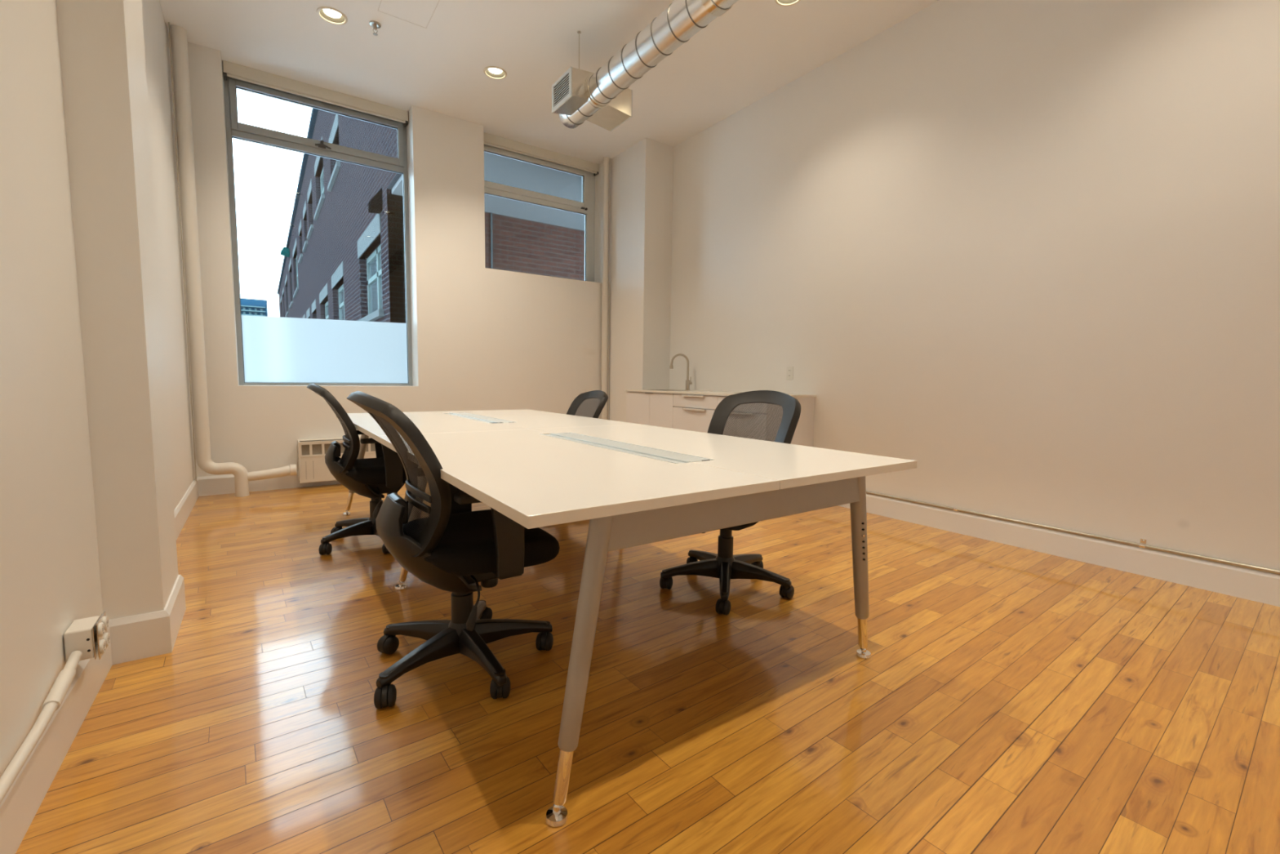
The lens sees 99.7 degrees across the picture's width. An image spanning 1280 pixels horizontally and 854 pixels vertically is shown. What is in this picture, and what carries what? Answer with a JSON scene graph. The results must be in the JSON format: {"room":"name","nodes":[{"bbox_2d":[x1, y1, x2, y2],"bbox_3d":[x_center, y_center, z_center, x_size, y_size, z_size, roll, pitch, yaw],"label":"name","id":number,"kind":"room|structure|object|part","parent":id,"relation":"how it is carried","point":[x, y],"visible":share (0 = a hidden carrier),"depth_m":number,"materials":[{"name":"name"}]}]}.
{"room":"office meeting room","nodes":[
{"label":"office meeting room","id":0,"kind":"room"},
{"bbox_2d":[0,0,195,777],"bbox_3d":[-1.652,-0.903,1.216,0.300,3.540,7.220,-3,6,-35],"label":"wall","id":1,"kind":"structure","parent":0,"point":[50,575],"depth_m":1.45,"materials":[{"name":"paint"}]},
{"bbox_2d":[0,650,82,803],"bbox_3d":[-0.602,0.782,0.128,0.034,0.069,3.332,-3,6,-35],"label":"conduit","id":2,"kind":"object","parent":1,"relation":"attached to","point":[53,701],"visible":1,"depth_m":1.26,"materials":[{"name":"paint"}]},
{"bbox_2d":[63,611,110,662],"bbox_3d":[-1.573,0.600,1.539,0.075,0.106,0.108,-3,6,-35],"label":"outlet box","id":3,"kind":"object","parent":1,"relation":"attached to","point":[89,636],"visible":1,"depth_m":1.51,"materials":[{"name":"paint"}]},
{"bbox_3d":[-1.556,0.600,1.551,0.002,0.094,0.108,-3,6,-35],"label":"plate","id":4,"kind":"part","parent":3,"relation":"part of","materials":[{"name":"white plastic"}]},
{"bbox_2d":[98,622,104,636],"bbox_3d":[-1.531,0.576,1.535,0.006,0.039,0.039,-3,6,-35],"label":"receptacle","id":5,"kind":"object","parent":3,"relation":"attached to","point":[101,624],"depth_m":1.53,"materials":[{"name":"plastic"}]},
{"bbox_2d":[99,639,106,653],"bbox_3d":[-1.532,0.626,1.540,0.006,0.039,0.039,-3,6,-35],"label":"receptacle","id":6,"kind":"object","parent":3,"relation":"attached to","point":[102,642],"depth_m":1.53,"materials":[{"name":"plastic"}]},
{"bbox_2d":[102,616,108,630],"bbox_3d":[-1.560,0.572,1.576,0.006,0.039,0.039,-3,6,-35],"label":"receptacle","id":7,"kind":"object","parent":3,"relation":"attached to","point":[105,619],"depth_m":1.57,"materials":[{"name":"plastic"}]},
{"bbox_2d":[103,632,110,646],"bbox_3d":[-1.560,0.622,1.581,0.006,0.039,0.039,-3,6,-35],"label":"receptacle","id":8,"kind":"object","parent":3,"relation":"attached to","point":[106,636],"depth_m":1.57,"materials":[{"name":"plastic"}]},
{"bbox_2d":[0,478,199,853],"bbox_3d":[-1.568,0.761,1.622,0.171,0.155,6.920,-3,6,-35],"label":"baseboard","id":9,"kind":"structure","parent":1,"relation":"attached to","point":[141,636],"depth_m":1.55,"materials":[{"name":"paint"}]},
{"bbox_2d":[168,22,196,480],"bbox_3d":[-3.450,-1.260,4.074,0.007,3.378,0.007,-3,6,-35],"label":"cable","id":10,"kind":"object","parent":1,"relation":"attached to","point":[168,22],"visible":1,"depth_m":4.06,"materials":[{"name":"metal"}]},
{"bbox_2d":[55,0,177,619],"bbox_3d":[-1.860,-0.968,1.909,0.155,3.540,0.410,-3,6,-35],"label":"wall","id":11,"kind":"structure","parent":0,"point":[102,52],"depth_m":1.81,"materials":[{"name":"paint"}]},
{"bbox_2d":[170,41,603,477],"bbox_3d":[-1.943,-1.297,5.613,4.875,3.540,0.355,-3,6,-35],"label":"wall","id":12,"kind":"structure","parent":0,"point":[482,338],"depth_m":5.33,"materials":[{"name":"paint"}]},
{"bbox_2d":[196,470,341,496],"bbox_3d":[-2.014,0.411,5.504,3.900,0.155,0.016,-3,6,-35],"label":"baseboard","id":13,"kind":"structure","parent":12,"relation":"attached to","point":[223,484],"depth_m":4.60,"materials":[{"name":"paint"}]},
{"bbox_2d":[222,72,412,386],"bbox_3d":[-2.893,-1.707,4.999,1.427,2.640,0.116,-3,6,-35],"label":"window","id":14,"kind":"structure","parent":12,"relation":"in","point":[272,350],"depth_m":5.00,"materials":[{"name":"glass"}]},
{"bbox_2d":[222,60,408,126],"bbox_3d":[-2.846,-2.963,4.844,1.419,0.110,0.110,-3,6,-35],"label":"roller blind","id":15,"kind":"object","parent":14,"relation":"attached to","point":[233,70],"visible":1,"depth_m":4.75,"materials":[{"name":"fabric"}]},
{"bbox_3d":[-2.888,-2.733,4.920,1.355,0.403,0.065,-3,6,-35],"label":"sash","id":16,"kind":"part","parent":14,"relation":"part of","materials":[{"name":"glass"}]},
{"bbox_2d":[297,436,376,483],"bbox_3d":[-2.464,0.276,5.109,1.300,0.372,0.120,-3,6,-35],"label":"radiator","id":17,"kind":"object","parent":12,"relation":"attached to","point":[313,468],"visible":0.32,"depth_m":4.77,"materials":[{"name":"metal"}]},
{"bbox_2d":[297,439,375,457],"bbox_3d":[-2.432,0.173,5.055,1.300,0.137,0.012,-3,6,-35],"label":"grille","id":18,"kind":"object","parent":17,"relation":"attached to","point":[317,448],"depth_m":4.78,"materials":[{"name":"metal"}]},
{"bbox_2d":[484,144,595,281],"bbox_3d":[-1.153,-2.404,6.166,1.450,1.412,0.090,-3,6,-35],"label":"window","id":19,"kind":"structure","parent":12,"relation":"in","point":[587,207],"depth_m":6.29,"materials":[{"name":"grey metal"}]},
{"bbox_3d":[-1.179,-2.804,6.111,1.304,0.426,0.065,-3,6,-35],"label":"sash","id":20,"kind":"part","parent":19,"relation":"part of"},
{"bbox_2d":[484,132,602,383],"bbox_3d":[-1.074,-1.800,6.095,1.442,2.600,0.282,-3,6,-35],"label":"roller blind","id":21,"kind":"object","parent":19,"relation":"attached to","point":[490,140],"visible":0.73,"depth_m":6.03,"materials":[{"name":"fabric"}]},
{"bbox_3d":[-0.494,-1.788,6.445,0.023,2.490,0.182,-2,6,-32],"label":"cord","id":22,"kind":"part","parent":21,"relation":"part of","materials":[{"name":"fabric"}]},
{"bbox_2d":[159,0,938,164],"bbox_3d":[0.149,-2.970,2.493,4.875,0.400,7.575,-3,6,-35],"label":"ceiling","id":23,"kind":"structure","parent":0,"point":[756,48],"depth_m":4.20,"materials":[{"name":"paint"}]},
{"bbox_2d":[316,6,347,24],"bbox_3d":[-2.183,-2.962,3.827,0.192,0.098,0.192,-3,6,-35],"label":"ceiling light","id":24,"kind":"object","parent":23,"relation":"attached to","point":[333,15],"visible":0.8,"depth_m":3.84,"materials":[{"name":"beige"}]},
{"bbox_3d":[-2.183,-2.952,3.828,0.120,0.045,0.120,-3,6,-35],"label":"bulb","id":25,"kind":"part","parent":24,"relation":"part of","materials":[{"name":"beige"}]},
{"bbox_2d":[368,20,381,35],"bbox_3d":[-1.922,-2.888,3.919,0.080,0.071,0.080,-3,6,-35],"label":"sprinkler","id":26,"kind":"object","parent":23,"relation":"attached to","point":[374,24],"visible":1,"depth_m":3.91,"materials":[{"name":"silver metal"}]},
{"bbox_2d":[377,0,439,28],"bbox_3d":[-1.568,-2.897,3.676,0.325,0.002,0.460,-3,6,-35],"label":"access panel","id":27,"kind":"object","parent":23,"relation":"attached to","point":[381,0],"visible":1,"depth_m":3.82,"materials":[{"name":"paint"}]},
{"bbox_2d":[483,66,506,79],"bbox_3d":[-1.211,-3.010,4.516,0.192,0.098,0.192,-3,6,-35],"label":"ceiling light","id":28,"kind":"object","parent":23,"relation":"attached to","point":[493,72],"visible":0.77,"depth_m":4.54,"materials":[{"name":"beige"}]},
{"bbox_3d":[-1.211,-3.000,4.517,0.120,0.045,0.120,-3,6,-35],"label":"bulb","id":29,"kind":"part","parent":28,"relation":"part of","materials":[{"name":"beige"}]},
{"bbox_2d":[558,0,738,128],"bbox_3d":[0.967,-2.451,2.128,0.214,0.547,5.360,-3,6,-35],"label":"spiral duct","id":30,"kind":"object","parent":23,"relation":"hanging from","point":[682,20],"visible":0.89,"depth_m":3.35,"materials":[{"name":"metal"}]},
{"bbox_3d":[-0.450,-2.734,3.986,0.028,0.350,0.028,-3,6,-35],"label":"hanger rod","id":31,"kind":"part","parent":30,"relation":"part of","materials":[{"name":"grey metal"}]},
{"bbox_2d":[551,66,632,131],"bbox_3d":[-0.360,-2.477,4.098,0.527,0.228,0.323,-3,6,-35],"label":"box","id":32,"kind":"object","parent":30,"relation":"attached to","point":[569,91],"visible":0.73,"depth_m":4.04,"materials":[{"name":"white metal"}]},
{"bbox_2d":[551,66,572,113],"bbox_3d":[-0.574,-2.464,3.953,0.010,0.196,0.311,-3,6,-35],"label":"grille","id":33,"kind":"object","parent":32,"relation":"attached to","point":[562,90],"depth_m":3.96,"materials":[{"name":"white metal"}]},
{"bbox_2d":[609,89,632,131],"bbox_3d":[-0.150,-2.484,4.249,0.010,0.196,0.311,-3,6,-35],"label":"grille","id":34,"kind":"object","parent":32,"relation":"attached to","point":[629,115],"depth_m":4.13,"materials":[{"name":"white metal"}]},
{"bbox_2d":[774,0,799,6],"bbox_3d":[0.986,-2.896,3.568,0.192,0.098,0.192,-3,6,-35],"label":"ceiling light","id":35,"kind":"object","parent":23,"relation":"attached to","point":[782,2],"visible":1,"depth_m":3.64,"materials":[{"name":"beige"}]},
{"bbox_2d":[607,137,673,422],"bbox_3d":[-0.025,-1.329,6.272,0.375,3.540,0.760,-3,6,-35],"label":"wall column","id":36,"kind":"structure","parent":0,"point":[642,175],"depth_m":5.99,"materials":[{"name":"paint"}]},
{"bbox_2d":[15,482,1279,853],"bbox_3d":[0.097,0.880,2.834,4.875,0.250,7.575,-3,6,-35],"label":"floor","id":37,"kind":"structure","parent":0,"point":[1007,699],"depth_m":1.64,"materials":[{"name":"brown wood"}]},
{"bbox_2d":[169,24,297,497],"bbox_3d":[-3.215,-1.200,4.330,0.670,3.540,0.106,-3,6,-38],"label":"pipe","id":38,"kind":"object","parent":37,"relation":"on","point":[178,33],"visible":1,"depth_m":4.13,"materials":[{"name":"metal"}]},
{"bbox_2d":[306,382,417,555],"bbox_3d":[-1.587,0.220,3.212,0.644,0.953,0.614,-2,6,-31],"label":"office chair","id":39,"kind":"object","parent":37,"relation":"on","point":[370,477],"visible":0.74,"depth_m":3.03,"materials":[{"name":"black plastic"}]},
{"bbox_3d":[-1.761,0.001,3.096,0.243,0.501,0.490,-2,6,-31],"label":"backrest frame","id":40,"kind":"part","parent":39,"relation":"part of","materials":[{"name":"black plastic"}]},
{"bbox_3d":[-1.754,0.009,3.101,0.171,0.449,0.376,-2,6,-31],"label":"panel","id":41,"kind":"part","parent":39,"relation":"part of","materials":[{"name":"grey fabric"}]},
{"bbox_3d":[-1.521,0.437,3.137,0.044,0.163,0.106,0,5,-11],"label":"height lever","id":42,"kind":"part","parent":39,"relation":"part of","materials":[{"name":"black plastic"}]},
{"bbox_3d":[-1.624,0.173,3.426,0.112,0.254,0.155,-2,6,-31],"label":"armrest","id":43,"kind":"part","parent":39,"relation":"part of","materials":[{"name":"black plastic"}]},
{"bbox_3d":[-1.542,0.261,3.253,0.473,0.110,0.516,-2,6,-31],"label":"seat","id":44,"kind":"part","parent":39,"relation":"part of","materials":[{"name":"black fabric"}]},
{"bbox_3d":[-1.422,0.206,3.089,0.112,0.254,0.155,-2,6,-31],"label":"armrest","id":45,"kind":"part","parent":39,"relation":"part of","materials":[{"name":"black plastic"}]},
{"bbox_2d":[346,391,559,708],"bbox_3d":[-0.621,0.354,1.846,0.644,0.953,0.614,-3,6,-35],"label":"office chair","id":46,"kind":"object","parent":37,"relation":"on","point":[454,548],"visible":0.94,"depth_m":1.69,"materials":[{"name":"black plastic"}]},
{"bbox_3d":[-0.787,0.136,1.718,0.243,0.501,0.490,-3,6,-35],"label":"backrest frame","id":47,"kind":"part","parent":46,"relation":"part of","materials":[{"name":"black plastic"}]},
{"bbox_3d":[-0.781,0.144,1.724,0.171,0.449,0.376,-3,6,-35],"label":"panel","id":48,"kind":"part","parent":46,"relation":"part of","materials":[{"name":"black plastic"}]},
{"bbox_3d":[-0.673,0.307,2.057,0.112,0.254,0.155,-3,6,-35],"label":"armrest","id":49,"kind":"part","parent":46,"relation":"part of","materials":[{"name":"black plastic"}]},
{"bbox_3d":[-0.548,0.571,1.776,0.044,0.163,0.106,-1,5,-15],"label":"height lever","id":50,"kind":"part","parent":46,"relation":"part of","materials":[{"name":"black plastic"}]},
{"bbox_3d":[-0.578,0.395,1.890,0.473,0.110,0.516,-3,6,-35],"label":"seat","id":51,"kind":"part","parent":46,"relation":"part of","materials":[{"name":"black fabric"}]},
{"bbox_3d":[-0.529,0.533,1.895,0.058,0.046,0.058,-3,6,-35],"label":"tension knob","id":52,"kind":"part","parent":46,"relation":"part of","materials":[{"name":"black plastic"}]},
{"bbox_3d":[-0.447,0.339,1.735,0.112,0.254,0.155,-3,6,-35],"label":"armrest","id":53,"kind":"part","parent":46,"relation":"part of","materials":[{"name":"black plastic"}]},
{"bbox_2d":[566,390,608,417],"bbox_3d":[-0.568,0.168,4.202,0.631,0.908,0.620,-3,6,-33],"label":"office chair","id":54,"kind":"object","parent":37,"relation":"on","point":[602,397],"visible":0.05,"depth_m":4.32,"materials":[{"name":"black plastic"}]},
{"bbox_3d":[-0.415,-0.032,4.279,0.171,0.449,0.376,-3,6,-33],"label":"panel","id":55,"kind":"part","parent":54,"relation":"part of","materials":[{"name":"grey fabric"}]},
{"bbox_2d":[601,156,610,419],"bbox_3d":[-0.409,-1.346,6.399,0.084,3.540,0.072,-3,6,-35],"label":"riser pipe","id":56,"kind":"object","parent":37,"relation":"on","point":[606,214],"visible":0.77,"depth_m":6.34,"materials":[{"name":"metal"}]},
{"bbox_2d":[335,408,916,827],"bbox_3d":[-0.599,0.373,2.881,1.446,0.731,3.383,-3,6,-35],"label":"work table","id":57,"kind":"object","parent":37,"relation":"on","point":[636,484],"visible":0.92,"depth_m":1.61,"materials":[{"name":"white laminate"}]},
{"bbox_3d":[-2.000,0.200,3.868,0.180,0.554,0.052,0,5,-12],"label":"leg","id":58,"kind":"part","parent":57,"relation":"part of","materials":[{"name":"white metal"}]},
{"bbox_3d":[-1.048,0.329,2.559,0.156,0.552,0.053,-2,6,-27],"label":"leg","id":59,"kind":"part","parent":57,"relation":"part of","materials":[{"name":"white metal"}]},
{"bbox_3d":[-1.362,-0.029,3.325,0.733,0.026,1.679,-3,6,-35],"label":"tabletop panel","id":60,"kind":"part","parent":57,"relation":"part of","materials":[{"name":"white laminate"}]},
{"bbox_2d":[444,412,515,423],"bbox_3d":[-1.105,-0.061,3.633,0.166,0.013,1.031,-3,6,-35],"label":"cable tray","id":61,"kind":"object","parent":57,"relation":"on","point":[480,418],"depth_m":3.57,"materials":[{"name":"metal"}]},
{"bbox_3d":[-0.768,-0.058,3.738,0.711,0.026,1.679,-3,6,-35],"label":"tabletop panel","id":62,"kind":"part","parent":57,"relation":"part of","materials":[{"name":"white laminate"}]},
{"bbox_3d":[-0.400,0.106,1.952,0.733,0.026,1.681,-3,6,-35],"label":"tabletop panel","id":63,"kind":"part","parent":57,"relation":"part of","materials":[{"name":"white laminate"}]},
{"bbox_3d":[-0.125,0.458,1.248,0.148,0.551,0.053,-4,7,-42],"label":"leg","id":64,"kind":"part","parent":57,"relation":"part of","materials":[{"name":"white metal"}]},
{"bbox_2d":[539,432,713,463],"bbox_3d":[-0.115,0.078,2.221,0.166,0.013,1.051,-3,6,-35],"label":"cable tray","id":65,"kind":"object","parent":57,"relation":"on","point":[645,451],"depth_m":2.10,"materials":[{"name":"metal"}]},
{"bbox_3d":[0.194,0.077,2.365,0.711,0.026,1.681,-3,6,-35],"label":"tabletop panel","id":66,"kind":"part","parent":57,"relation":"part of","materials":[{"name":"white laminate"}]},
{"bbox_3d":[0.767,0.414,1.884,0.149,0.552,0.053,-4,7,-42],"label":"leg","id":67,"kind":"part","parent":57,"relation":"part of","materials":[{"name":"white metal"}]},
{"bbox_2d":[626,391,814,446],"bbox_3d":[0.646,0.116,5.201,0.604,0.868,1.983,-3,6,-35],"label":"base cabinet","id":68,"kind":"object","parent":37,"relation":"on","point":[691,412],"visible":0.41,"depth_m":4.95,"materials":[{"name":"white wood"}]},
{"bbox_3d":[-0.021,0.012,5.679,0.020,0.749,0.420,-3,6,-35],"label":"door","id":69,"kind":"part","parent":68,"relation":"part of","materials":[{"name":"white wood"}]},
{"bbox_3d":[0.210,0.045,5.351,0.020,0.749,0.379,-3,6,-35],"label":"door","id":70,"kind":"part","parent":68,"relation":"part of","materials":[{"name":"beige wood"}]},
{"bbox_3d":[0.483,-0.282,4.899,0.022,0.014,0.300,-3,6,-35],"label":"handle","id":71,"kind":"part","parent":68,"relation":"part of","materials":[{"name":"silver metal"}]},
{"bbox_3d":[0.498,-0.015,4.932,0.020,0.309,0.620,-3,6,-35],"label":"drawer","id":72,"kind":"part","parent":68,"relation":"part of","materials":[{"name":"beige wood"}]},
{"bbox_3d":[0.493,-0.159,4.893,0.022,0.014,0.300,-3,6,-35],"label":"handle","id":73,"kind":"part","parent":68,"relation":"part of","materials":[{"name":"silver metal"}]},
{"bbox_3d":[0.501,-0.231,4.912,0.020,0.114,0.620,-3,6,-35],"label":"drawer","id":74,"kind":"part","parent":68,"relation":"part of","materials":[{"name":"white wood"}]},
{"bbox_2d":[625,389,816,397],"bbox_3d":[0.660,-0.327,5.162,0.597,0.020,1.993,-3,6,-35],"label":"countertop","id":75,"kind":"structure","parent":68,"relation":"on","point":[690,392],"depth_m":4.98,"materials":[{"name":"white stone"}]},
{"bbox_2d":[644,389,688,391],"bbox_3d":[0.257,-0.298,5.688,0.340,0.180,0.480,-3,6,-35],"label":"sink","id":76,"kind":"object","parent":75,"relation":"in","point":[645,389],"visible":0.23,"depth_m":5.87,"materials":[{"name":"metal"}]},
{"bbox_2d":[669,353,692,390],"bbox_3d":[0.434,-0.583,5.713,0.241,0.386,0.056,1,5,-1],"label":"faucet","id":77,"kind":"object","parent":75,"relation":"on","point":[688,382],"visible":0.98,"depth_m":5.70,"materials":[{"name":"silver metal"}]},
{"bbox_3d":[0.423,-0.633,5.711,0.192,0.286,0.023,1,5,2],"label":"spout","id":78,"kind":"part","parent":77,"relation":"part of","materials":[{"name":"silver metal"}]},
{"bbox_3d":[0.838,-0.184,4.432,0.020,0.114,0.552,-3,6,-35],"label":"drawer","id":79,"kind":"part","parent":68,"relation":"part of","materials":[{"name":"white wood"}]},
{"bbox_3d":[0.836,0.032,4.451,0.020,0.309,0.552,-3,6,-35],"label":"drawer","id":80,"kind":"part","parent":68,"relation":"part of","materials":[{"name":"beige wood"}]},
{"bbox_2d":[659,390,800,615],"bbox_3d":[0.434,0.301,2.599,0.631,0.953,0.620,-4,7,-43],"label":"office chair","id":81,"kind":"object","parent":37,"relation":"on","point":[725,566],"visible":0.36,"depth_m":2.58,"materials":[{"name":"black plastic"}]},
{"bbox_3d":[0.569,0.076,2.699,0.171,0.449,0.376,-4,7,-43],"label":"panel","id":82,"kind":"part","parent":81,"relation":"part of","materials":[{"name":"grey fabric"}]},
{"bbox_3d":[0.575,0.068,2.703,0.243,0.501,0.490,-4,7,-43],"label":"backrest frame","id":83,"kind":"part","parent":81,"relation":"part of","materials":[{"name":"black plastic"}]},
{"bbox_2d":[669,0,1279,570],"bbox_3d":[2.100,-1.084,3.828,0.300,3.540,7.220,-3,6,-35],"label":"wall","id":84,"kind":"structure","parent":0,"point":[1025,254],"depth_m":3.25,"materials":[{"name":"paint"}]},
{"bbox_2d":[786,366,793,379],"bbox_3d":[1.312,-0.472,4.730,0.009,0.116,0.074,-3,6,-35],"label":"wall outlet","id":85,"kind":"object","parent":84,"relation":"attached to","point":[789,372],"visible":1,"depth_m":4.72,"materials":[{"name":"plastic"}]},
{"bbox_2d":[837,493,1279,606],"bbox_3d":[2.647,0.711,2.888,0.016,0.146,4.172,-3,6,-35],"label":"baseboard","id":86,"kind":"structure","parent":84,"relation":"attached to","point":[1264,587],"depth_m":3.01,"materials":[{"name":"paint"}]},
{"bbox_2d":[866,490,1279,574],"bbox_3d":[2.645,0.615,2.882,0.023,0.048,4.140,-3,6,-35],"label":"conduit","id":87,"kind":"object","parent":84,"relation":"attached to","point":[1143,541],"visible":0.95,"depth_m":2.98,"materials":[{"name":"metal"}]},
{"label":"outside","id":88,"kind":"structure","parent":0,"visible":0},
{"bbox_3d":[-47.502,-4.931,67.890,120.000,0.250,154.025,-3,6,-35],"label":"ground","id":89,"kind":"structure","parent":88,"visible":0},
{"bbox_2d":[240,297,267,316],"bbox_3d":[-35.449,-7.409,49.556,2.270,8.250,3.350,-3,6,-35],"label":"tower block","id":90,"kind":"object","parent":89,"relation":"on","point":[251,307],"visible":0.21,"depth_m":48.19,"materials":[{"name":"blue glass"}]},
{"bbox_3d":[-34.582,-11.089,48.161,2.050,0.550,0.030,-3,6,-35],"label":"crown","id":91,"kind":"part","parent":90,"relation":"part of","materials":[{"name":"blue glass"}]},
{"bbox_2d":[277,107,584,323],"bbox_3d":[-12.153,-5.637,30.129,12.100,8.780,52.005,-3,6,-35],"label":"brick building","id":92,"kind":"structure","parent":89,"relation":"on","point":[345,261],"depth_m":9.06,"materials":[{"name":"brick"}]},
{"bbox_2d":[280,246,289,257],"bbox_3d":[-19.351,-9.545,29.420,0.408,0.382,0.900,-3,6,-35],"label":"vent hood","id":93,"kind":"object","parent":92,"relation":"attached to","point":[285,251],"visible":1,"depth_m":29.12,"materials":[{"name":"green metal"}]},
{"bbox_3d":[-16.247,-6.355,25.600,0.210,0.100,3.600,-3,6,-35],"label":"window sill","id":94,"kind":"part","parent":92,"relation":"part of","materials":[{"name":"stone"}]},
{"bbox_3d":[-13.718,-6.819,21.936,0.210,0.100,1.800,-3,6,-35],"label":"window sill","id":95,"kind":"part","parent":92,"relation":"part of","materials":[{"name":"stone"}]},
{"bbox_3d":[-12.088,-6.551,19.613,0.210,0.100,1.700,-3,6,-35],"label":"window sill","id":96,"kind":"part","parent":92,"relation":"part of","materials":[{"name":"stone"}]},
{"bbox_3d":[-10.673,-6.333,17.595,0.210,0.100,1.850,-3,6,-35],"label":"window sill","id":97,"kind":"part","parent":92,"relation":"part of","materials":[{"name":"stone"}]},
{"bbox_3d":[-8.771,-6.027,14.884,0.210,0.100,2.500,-3,6,-35],"label":"window sill","id":98,"kind":"part","parent":92,"relation":"part of","materials":[{"name":"stone"}]},
{"bbox_3d":[-6.714,-5.519,11.965,0.210,0.100,1.900,-3,6,-35],"label":"window sill","id":99,"kind":"part","parent":92,"relation":"part of","materials":[{"name":"stone"}]},
{"bbox_3d":[-4.395,-1.772,8.893,0.210,0.100,2.330,-3,6,-35],"label":"window sill","id":100,"kind":"part","parent":92,"relation":"part of","materials":[{"name":"stone"}]},
{"bbox_2d":[368,187,382,213],"bbox_3d":[-3.793,-3.249,7.730,0.155,0.324,0.220,-3,6,-35],"label":"floodlight","id":101,"kind":"object","parent":92,"relation":"attached to","point":[375,205],"visible":1,"depth_m":7.66,"materials":[{"name":"black metal"}]}
]}

